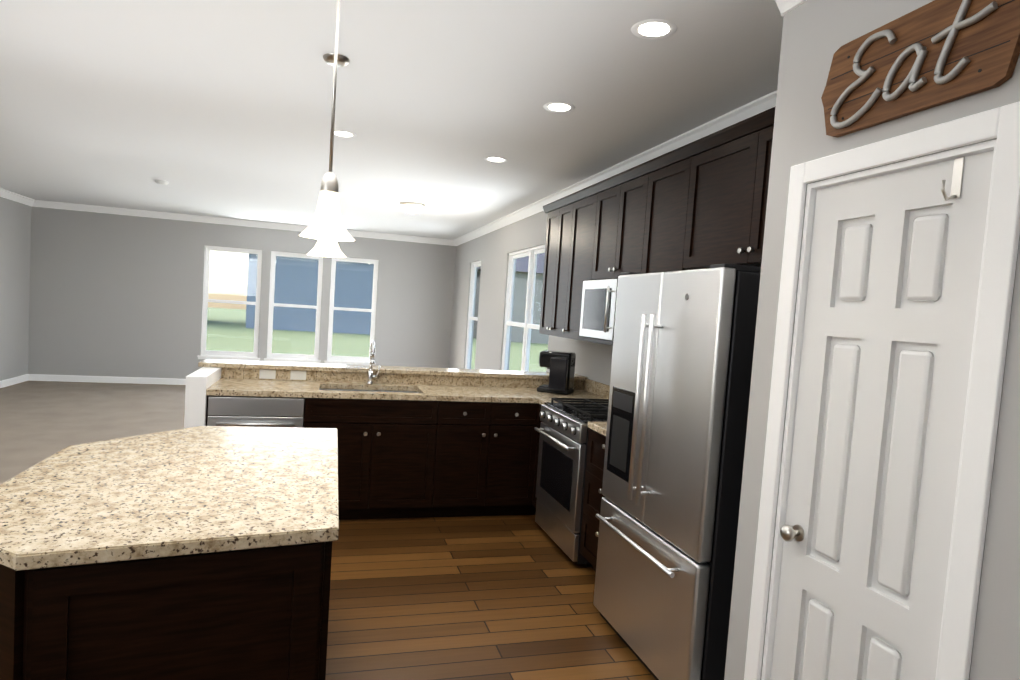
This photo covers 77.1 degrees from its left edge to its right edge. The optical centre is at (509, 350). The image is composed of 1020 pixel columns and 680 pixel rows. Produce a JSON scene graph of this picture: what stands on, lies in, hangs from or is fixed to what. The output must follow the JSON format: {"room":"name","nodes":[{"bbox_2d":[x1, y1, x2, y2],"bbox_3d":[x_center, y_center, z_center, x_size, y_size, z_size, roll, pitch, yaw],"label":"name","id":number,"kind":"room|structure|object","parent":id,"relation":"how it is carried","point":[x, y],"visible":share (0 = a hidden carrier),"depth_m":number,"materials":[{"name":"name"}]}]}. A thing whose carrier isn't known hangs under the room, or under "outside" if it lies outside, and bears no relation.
{"room":"kitchen","nodes":[
{"label":"kitchen","id":0,"kind":"room"},
{"bbox_2d":[0,197,30,380],"bbox_3d":[-5.648,-0.423,3.798,0.120,2.740,12.520,3,4,-16],"label":"wall","id":1,"kind":"structure","parent":0,"point":[15,230],"depth_m":9.23,"materials":[{"name":"grey paint"}]},
{"bbox_2d":[0,374,28,387],"bbox_3d":[-5.654,0.893,3.840,0.014,0.112,12.400,3,4,-16],"label":"baseboard","id":2,"kind":"structure","parent":1,"relation":"attached to","point":[4,383],"depth_m":9.33,"materials":[{"name":"white wood"}]},
{"bbox_2d":[0,188,35,206],"bbox_3d":[-5.451,-1.732,3.686,0.075,0.095,12.400,3,4,-16],"label":"crown molding","id":3,"kind":"structure","parent":1,"relation":"attached to","point":[4,193],"depth_m":9.09,"materials":[{"name":"white wood"}]},
{"bbox_2d":[0,381,185,484],"bbox_3d":[-3.420,0.899,7.784,6.740,0.112,6.310,3,4,-16],"label":"floor carpet","id":4,"kind":"object","parent":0,"point":[40,421],"visible":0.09,"depth_m":7.51,"materials":[{"name":"beige carpet"}]},
{"bbox_2d":[28,206,455,378],"bbox_3d":[-4.236,-0.751,10.646,6.620,2.740,0.120,3,4,-16],"label":"wall","id":5,"kind":"structure","parent":0,"point":[114,295],"depth_m":10.18,"materials":[{"name":"grey paint"}]},
{"bbox_2d":[29,374,185,384],"bbox_3d":[-4.232,0.560,10.683,6.470,0.100,0.014,3,4,-16],"label":"baseboard","id":6,"kind":"structure","parent":5,"relation":"attached to","point":[74,378],"depth_m":10.06,"materials":[{"name":"white wood"}]},
{"bbox_2d":[197,244,262,360],"bbox_3d":[-4.577,-0.767,10.531,0.950,1.860,0.150,3,4,-16],"label":"window","id":7,"kind":"structure","parent":5,"relation":"in","point":[225,354],"depth_m":10.52,"materials":[{"name":"white"}]},
{"bbox_2d":[36,200,451,245],"bbox_3d":[-4.059,-2.058,10.490,6.330,0.095,0.075,3,4,-16],"label":"crown molding","id":8,"kind":"structure","parent":5,"relation":"attached to","point":[39,203],"depth_m":10.28,"materials":[{"name":"white wood"}]},
{"bbox_2d":[264,250,323,362],"bbox_3d":[-3.627,-0.721,10.808,0.910,1.860,0.150,3,4,-16],"label":"window","id":9,"kind":"structure","parent":5,"relation":"in","point":[280,357],"depth_m":10.79,"materials":[{"name":"white"}]},
{"bbox_2d":[324,256,379,364],"bbox_3d":[-2.721,-0.677,11.071,0.860,1.860,0.150,3,4,-16],"label":"window","id":10,"kind":"structure","parent":5,"relation":"in","point":[350,359],"depth_m":11.06,"materials":[{"name":"white"}]},
{"bbox_2d":[0,0,783,239],"bbox_3d":[-2.362,-1.679,4.577,6.740,0.100,12.640,3,4,-16],"label":"ceiling","id":11,"kind":"structure","parent":0,"point":[217,108],"depth_m":3.73,"materials":[{"name":"white paint"}]},
{"bbox_2d":[155,180,167,184],"bbox_3d":[-3.876,-1.868,7.122,0.136,0.034,0.136,3,4,-16],"label":"smoke detector","id":12,"kind":"object","parent":11,"relation":"attached to","point":[162,182],"visible":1,"depth_m":7.08,"materials":[{"name":"white plastic"}]},
{"bbox_2d":[299,0,354,240],"bbox_3d":[-0.617,-0.882,2.241,0.194,0.969,0.194,3,4,-16],"label":"pendant light","id":13,"kind":"object","parent":11,"relation":"hanging from","point":[326,223],"visible":1,"depth_m":2.23,"materials":[{"name":"white glass"}]},
{"bbox_2d":[308,53,349,257],"bbox_3d":[-0.889,-0.959,3.190,0.194,0.969,0.194,3,4,-16],"label":"pendant light","id":14,"kind":"object","parent":11,"relation":"hanging from","point":[325,248],"visible":0.42,"depth_m":3.16,"materials":[{"name":"white glass"}]},
{"bbox_2d":[330,130,356,137],"bbox_3d":[-1.194,-1.550,4.589,0.184,0.004,0.184,3,4,-16],"label":"recessed light","id":15,"kind":"object","parent":11,"relation":"in","point":[344,134],"visible":0.88,"depth_m":4.58,"materials":[{"name":"white plastic"}]},
{"bbox_2d":[399,202,424,212],"bbox_3d":[-1.157,-1.677,7.563,0.310,0.109,0.310,3,4,-16],"label":"flush ceiling light","id":16,"kind":"object","parent":11,"relation":"attached to","point":[412,207],"visible":1,"depth_m":7.47,"materials":[{"name":"white glass"}]},
{"bbox_2d":[484,157,506,162],"bbox_3d":[-0.113,-1.507,5.059,0.184,0.004,0.184,3,4,-16],"label":"recessed light","id":17,"kind":"object","parent":11,"relation":"in","point":[496,159],"visible":1,"depth_m":5.05,"materials":[{"name":"white plastic"}]},
{"bbox_2d":[543,102,574,112],"bbox_3d":[0.283,-1.396,3.679,0.184,0.004,0.184,3,4,-16],"label":"recessed light","id":18,"kind":"object","parent":11,"relation":"in","point":[560,107],"visible":1,"depth_m":3.67,"materials":[{"name":"white plastic"}]},
{"bbox_2d":[631,19,676,38],"bbox_3d":[0.588,-1.310,2.615,0.184,0.004,0.184,3,4,-16],"label":"recessed light","id":19,"kind":"object","parent":11,"relation":"in","point":[654,29],"visible":1,"depth_m":2.61,"materials":[{"name":"white plastic"}]},
{"bbox_2d":[325,515,655,679],"bbox_3d":[-1.682,1.393,1.728,6.740,0.100,6.330,3,4,-16],"label":"floor","id":20,"kind":"structure","parent":0,"point":[506,597],"depth_m":3.34,"materials":[{"name":"brown wood"}]},
{"bbox_2d":[0,541,331,679],"bbox_3d":[-1.005,0.945,1.733,0.972,0.880,0.317,3,4,-16],"label":"base cabinet","id":21,"kind":"object","parent":20,"relation":"on","point":[255,614],"visible":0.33,"depth_m":1.58,"materials":[{"name":"brown wood"}]},
{"bbox_2d":[0,426,338,570],"bbox_3d":[-1.134,0.440,2.293,1.020,0.038,1.580,3,4,-16],"label":"countertop","id":22,"kind":"structure","parent":21,"relation":"on","point":[196,490],"depth_m":1.95,"materials":[{"name":"stone"}]},
{"bbox_2d":[184,367,220,427],"bbox_3d":[-0.763,0.706,4.911,3.020,1.000,0.780,3,4,-16],"label":"wall","id":23,"kind":"structure","parent":20,"relation":"on","point":[200,381],"depth_m":4.13,"materials":[{"name":"grey paint"}]},
{"bbox_2d":[259,369,275,378],"bbox_3d":[-1.820,0.178,4.805,0.115,0.070,0.008,3,4,-16],"label":"outlet","id":24,"kind":"object","parent":23,"relation":"attached to","point":[266,374],"visible":1,"depth_m":4.80,"materials":[{"name":"white plastic"}]},
{"bbox_2d":[290,370,305,379],"bbox_3d":[-1.609,0.188,4.866,0.115,0.070,0.008,3,4,-16],"label":"outlet","id":25,"kind":"object","parent":23,"relation":"attached to","point":[297,375],"visible":1,"depth_m":4.86,"materials":[{"name":"white plastic"}]},
{"bbox_2d":[502,403,605,518],"bbox_3d":[0.384,0.825,5.180,0.658,0.880,0.641,3,4,-16],"label":"base cabinet","id":26,"kind":"object","parent":20,"relation":"on","point":[519,476],"depth_m":4.77,"materials":[{"name":"brown wood"}]},
{"bbox_2d":[207,395,304,427],"bbox_3d":[-1.774,0.715,4.522,0.594,0.856,0.638,3,4,-16],"label":"dishwasher","id":27,"kind":"object","parent":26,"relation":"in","point":[248,411],"visible":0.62,"depth_m":4.24,"materials":[{"name":"grey metal"}]},
{"bbox_2d":[198,359,609,404],"bbox_3d":[-0.763,0.244,4.932,3.050,0.152,0.900,3,4,-16],"label":"countertop","id":28,"kind":"structure","parent":26,"relation":"on","point":[239,377],"depth_m":4.89,"materials":[{"name":"beige stone"}]},
{"bbox_2d":[320,389,417,392],"bbox_3d":[-1.034,0.418,4.731,0.794,0.199,0.424,3,4,-16],"label":"sink basin","id":29,"kind":"object","parent":28,"relation":"in","point":[370,390],"visible":0.04,"depth_m":4.91,"materials":[{"name":"silver metal"}]},
{"bbox_2d":[366,340,379,383],"bbox_3d":[-1.028,0.093,4.859,0.099,0.346,0.213,3,4,-16],"label":"faucet","id":30,"kind":"object","parent":28,"relation":"on","point":[371,376],"visible":1,"depth_m":4.92,"materials":[{"name":"silver metal"}]},
{"bbox_2d":[537,350,575,394],"bbox_3d":[0.367,0.175,5.173,0.265,0.330,0.260,5,4,19],"label":"coffee maker","id":31,"kind":"object","parent":28,"relation":"on","point":[560,365],"visible":0.98,"depth_m":5.08,"materials":[{"name":"black plastic"}]},
{"bbox_2d":[542,383,609,404],"bbox_3d":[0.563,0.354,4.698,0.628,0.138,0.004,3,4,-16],"label":"countertop","id":32,"kind":"structure","parent":26,"relation":"on","point":[579,392],"depth_m":5.10,"materials":[{"name":"beige stone"}]},
{"bbox_2d":[588,403,608,435],"bbox_3d":[0.849,0.434,3.701,0.628,0.138,0.547,3,4,-16],"label":"countertop","id":33,"kind":"structure","parent":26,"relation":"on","point":[600,427],"depth_m":3.77,"materials":[{"name":"beige stone"}]},
{"bbox_2d":[534,398,608,566],"bbox_3d":[0.587,0.760,4.337,0.705,1.140,0.756,3,4,-16],"label":"gas range","id":34,"kind":"object","parent":20,"relation":"on","point":[563,430],"visible":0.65,"depth_m":4.16,"materials":[{"name":"grey metal"}]},
{"bbox_2d":[593,264,760,679],"bbox_3d":[0.942,0.544,2.970,0.811,1.785,0.910,3,4,-16],"label":"refrigerator","id":35,"kind":"object","parent":20,"relation":"on","point":[680,379],"visible":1,"depth_m":2.63,"materials":[{"name":"grey metal"}]},
{"bbox_2d":[449,211,612,384],"bbox_3d":[0.719,-0.111,5.588,0.120,2.740,12.640,3,4,-16],"label":"wall","id":36,"kind":"structure","parent":0,"point":[593,361],"depth_m":8.65,"materials":[{"name":"grey paint"}]},
{"bbox_2d":[464,259,481,368],"bbox_3d":[-0.547,-0.464,9.944,0.150,1.860,0.850,3,4,-16],"label":"window","id":37,"kind":"structure","parent":36,"relation":"in","point":[471,310],"depth_m":10.27,"materials":[{"name":"white"}]},
{"bbox_2d":[500,242,548,371],"bbox_3d":[0.195,-0.255,7.356,0.150,1.860,1.850,3,4,-16],"label":"double window","id":38,"kind":"structure","parent":36,"relation":"in","point":[531,252],"depth_m":7.61,"materials":[{"name":"white"}]},
{"bbox_2d":[539,194,574,337],"bbox_3d":[0.556,-0.677,5.391,0.346,1.130,0.680,3,4,-16],"label":"upper cabinet","id":39,"kind":"object","parent":36,"relation":"attached to","point":[560,227],"depth_m":5.33,"materials":[{"name":"brown wood"}]},
{"bbox_2d":[567,182,598,339],"bbox_3d":[0.698,-0.638,4.897,0.346,1.130,0.588,3,4,-16],"label":"upper cabinet","id":40,"kind":"object","parent":36,"relation":"attached to","point":[587,199],"depth_m":4.85,"materials":[{"name":"brown wood"}]},
{"bbox_2d":[452,90,776,245],"bbox_3d":[0.300,-1.549,6.917,0.075,0.095,9.400,3,4,-16],"label":"crown molding","id":41,"kind":"structure","parent":36,"relation":"attached to","point":[755,107],"depth_m":4.62,"materials":[{"name":"white wood"}]},
{"bbox_2d":[595,162,646,279],"bbox_3d":[0.882,-0.812,4.294,0.346,0.685,0.760,3,4,-16],"label":"upper cabinet","id":42,"kind":"object","parent":36,"relation":"attached to","point":[622,196],"depth_m":4.20,"materials":[{"name":"brown wood"}]},
{"bbox_2d":[579,279,617,345],"bbox_3d":[0.789,-0.251,4.313,0.460,0.427,0.756,3,4,-16],"label":"microwave","id":43,"kind":"object","parent":42,"relation":"attached to","point":[598,312],"visible":0.38,"depth_m":4.32,"materials":[{"name":"grey metal"}]},
{"bbox_2d":[639,139,698,272],"bbox_3d":[1.036,-0.542,3.718,0.346,1.130,0.589,3,4,-16],"label":"upper cabinet","id":44,"kind":"object","parent":36,"relation":"attached to","point":[670,176],"depth_m":3.62,"materials":[{"name":"brown wood"}]},
{"bbox_2d":[687,106,775,272],"bbox_3d":[1.270,-0.715,2.944,0.346,0.660,1.116,3,4,-16],"label":"upper cabinet","id":45,"kind":"object","parent":36,"relation":"attached to","point":[701,203],"depth_m":3.06,"materials":[{"name":"brown wood"}]},
{"bbox_2d":[724,0,1019,679],"bbox_3d":[1.634,0.237,0.911,0.700,2.740,3.120,3,4,-16],"label":"wall","id":46,"kind":"structure","parent":0,"point":[817,35],"depth_m":2.03,"materials":[{"name":"grey paint"}]},
{"bbox_2d":[774,0,806,16],"bbox_3d":[1.309,-1.109,0.864,0.075,0.095,2.975,3,4,-16],"label":"crown molding","id":47,"kind":"structure","parent":46,"relation":"attached to","point":[784,6],"depth_m":2.19,"materials":[{"name":"white"}]},
{"bbox_2d":[770,151,993,679],"bbox_3d":[0.996,0.498,1.839,0.097,1.998,0.603,3,4,-16],"label":"pantry door","id":48,"kind":"structure","parent":46,"relation":"in","point":[889,319],"depth_m":1.80,"materials":[{"name":"white wood"}]},
{"bbox_2d":[744,101,1019,679],"bbox_3d":[1.037,0.462,1.857,0.137,2.098,0.761,3,4,-16],"label":"door frame","id":49,"kind":"structure","parent":46,"relation":"attached to","point":[992,318],"depth_m":1.54,"materials":[{"name":"white wood"}]},
{"bbox_2d":[821,0,1019,136],"bbox_3d":[1.063,-0.769,1.713,0.036,0.270,0.620,3,4,-16],"label":"eat sign","id":50,"kind":"object","parent":46,"relation":"attached to","point":[934,53],"visible":1,"depth_m":1.67,"materials":[{"name":"brown wood"}]},
{"label":"outside","id":51,"kind":"structure","parent":0,"visible":0},
{"bbox_2d":[206,308,547,371],"bbox_3d":[-5.470,0.238,26.588,120.000,0.150,130.000,3,4,-16],"label":"lawn","id":52,"kind":"structure","parent":51,"point":[279,348],"depth_m":32.11,"materials":[{"name":"green plant"}]},
{"bbox_2d":[246,254,373,334],"bbox_3d":[-11.890,-5.112,45.966,12.875,7.282,10.300,3,4,-16],"label":"house","id":53,"kind":"structure","parent":52,"relation":"on","point":[312,301],"depth_m":40.87,"materials":[{"name":"blue"}]},
{"bbox_2d":[473,253,548,343],"bbox_3d":[2.497,-4.415,50.151,12.250,7.282,10.300,3,4,-16],"label":"house","id":54,"kind":"structure","parent":52,"relation":"on","point":[523,275],"depth_m":45.03,"materials":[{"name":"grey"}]}
]}

